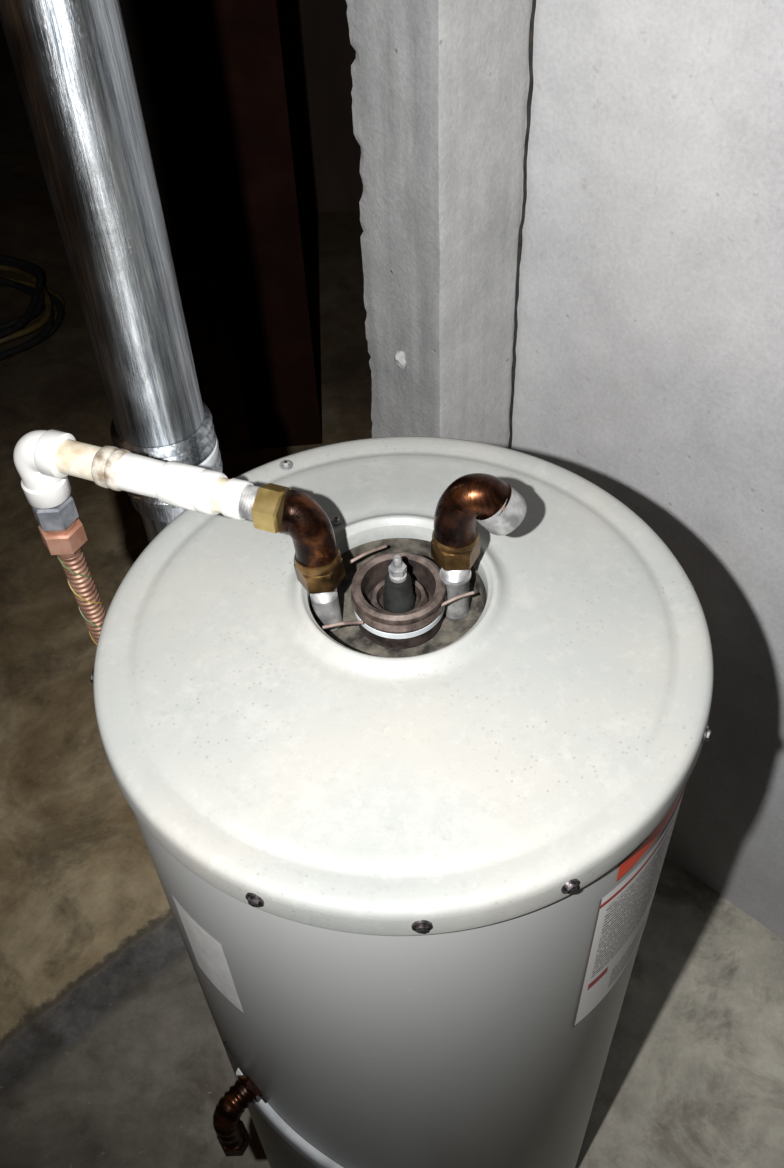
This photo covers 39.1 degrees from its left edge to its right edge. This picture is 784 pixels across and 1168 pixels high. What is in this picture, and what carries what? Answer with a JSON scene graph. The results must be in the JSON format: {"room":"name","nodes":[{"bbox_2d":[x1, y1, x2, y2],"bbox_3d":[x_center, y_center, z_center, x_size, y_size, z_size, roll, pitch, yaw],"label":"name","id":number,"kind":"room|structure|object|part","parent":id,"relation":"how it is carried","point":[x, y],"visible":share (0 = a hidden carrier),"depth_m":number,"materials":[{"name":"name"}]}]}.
{"room":"plant room","nodes":[
{"label":"plant room","id":0,"kind":"room"},
{"bbox_2d":[278,0,362,212],"bbox_3d":[0.523,-2.409,3.294,1.920,2.650,0.100,-3,47,0],"label":"wall partition","id":1,"kind":"structure","parent":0,"point":[319,54],"depth_m":3.92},
{"bbox_2d":[0,0,783,1167],"bbox_3d":[-0.304,-0.183,3.132,5.800,0.100,9.200,-3,47,0],"label":"floor","id":2,"kind":"structure","parent":0,"point":[113,1054],"depth_m":2.29,"materials":[{"name":"concrete"}]},
{"bbox_2d":[0,254,64,363],"bbox_3d":[-1.425,-0.901,3.689,0.632,0.156,0.630,-3,47,0],"label":"garden hose","id":3,"kind":"object","parent":2,"relation":"on","point":[42,296],"visible":1,"depth_m":3.66,"materials":[{"name":"black rubber"}]},
{"bbox_2d":[31,495,105,647],"bbox_3d":[-0.385,0.236,1.749,0.049,1.356,0.435,-15,48,-11],"label":"flexible hose","id":4,"kind":"object","parent":2,"relation":"on","point":[62,532],"visible":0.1,"depth_m":1.17,"materials":[{"name":"orange metal"}]},
{"bbox_2d":[13,429,258,520],"bbox_3d":[-0.246,-0.092,1.067,0.273,0.085,0.046,15,49,16],"label":"pvc pipe","id":5,"kind":"object","parent":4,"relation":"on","point":[43,459],"visible":0.99,"depth_m":1.04,"materials":[{"name":"plastic"}]},
{"bbox_2d":[0,0,222,543],"bbox_3d":[-0.261,-0.185,1.244,0.118,2.650,0.184,-18,49,-14],"label":"flue pipe","id":6,"kind":"object","parent":2,"relation":"on","point":[71,59],"visible":0.61,"depth_m":1.03,"materials":[{"name":"silver metal"}]},
{"bbox_2d":[119,0,182,124],"bbox_3d":[-1.069,-2.984,3.911,0.200,2.650,0.200,-7,47,-4],"label":"steel column","id":7,"kind":"structure","parent":2,"relation":"on","point":[146,22],"depth_m":4.62,"materials":[{"name":"black"}]},
{"bbox_2d":[177,0,321,449],"bbox_3d":[-0.365,-1.379,2.370,0.210,2.650,0.180,-5,47,-2],"label":"steel column","id":8,"kind":"structure","parent":2,"relation":"on","point":[234,48],"depth_m":2.72,"materials":[{"name":"red paint"}]},
{"bbox_2d":[90,436,713,1167],"bbox_3d":[0.030,0.468,1.506,0.587,1.354,0.594,1,47,4],"label":"water heater","id":9,"kind":"object","parent":2,"relation":"on","point":[406,826],"visible":0.95,"depth_m":1.01,"materials":[{"name":"paint"}]},
{"bbox_2d":[251,483,345,593],"bbox_3d":[-0.084,-0.044,1.029,0.075,0.106,0.047,15,49,16],"label":"pipe elbow","id":10,"kind":"object","parent":9,"relation":"on","point":[318,562],"visible":1,"depth_m":1.00,"materials":[{"name":"orange metal"}]},
{"bbox_3d":[0.006,-0.003,1.066,0.031,0.066,0.031,-3,47,0],"label":"cap post","id":11,"kind":"part","parent":9,"relation":"part of","materials":[{"name":"black rubber"}]},
{"bbox_3d":[0.009,0.047,1.057,0.587,0.056,0.587,-3,47,0],"label":"lid","id":12,"kind":"part","parent":9,"relation":"part of","materials":[{"name":"paint"}]},
{"bbox_3d":[0.032,0.493,1.533,0.577,1.280,0.577,-3,47,0],"label":"tank","id":13,"kind":"part","parent":9,"relation":"part of","materials":[{"name":"metal"}]},
{"bbox_2d":[431,473,526,570],"bbox_3d":[0.080,-0.061,1.021,0.088,0.098,0.046,-3,47,0],"label":"pipe elbow","id":14,"kind":"object","parent":9,"relation":"on","point":[489,500],"visible":1,"depth_m":1.00,"materials":[{"name":"orange metal"}]},
{"bbox_2d":[346,0,531,447],"bbox_3d":[0.068,-0.535,1.557,0.155,2.650,0.188,33,56,29],"label":"concrete pillar","id":15,"kind":"structure","parent":2,"relation":"on","point":[440,89],"depth_m":1.49,"materials":[{"name":"grey concrete"}]},
{"bbox_2d":[394,350,406,368],"bbox_3d":[0.013,-0.340,1.665,0.020,0.032,0.024,-3,47,0],"label":"mortar dab","id":16,"kind":"object","parent":15,"relation":"attached to","point":[400,360],"visible":1,"depth_m":1.66,"materials":[{"name":"concrete"}]},
{"bbox_2d":[508,0,535,448],"bbox_3d":[0.184,-0.545,1.561,0.016,2.648,0.008,34,57,29],"label":"corner crack","id":17,"kind":"object","parent":15,"relation":"attached to","point":[530,91],"visible":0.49,"depth_m":1.57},
{"bbox_2d":[511,0,783,938],"bbox_3d":[1.148,-0.044,1.044,2.400,2.650,0.220,33,56,29],"label":"wall","id":18,"kind":"structure","parent":0,"point":[649,368],"depth_m":1.54,"materials":[{"name":"concrete"}]}
]}

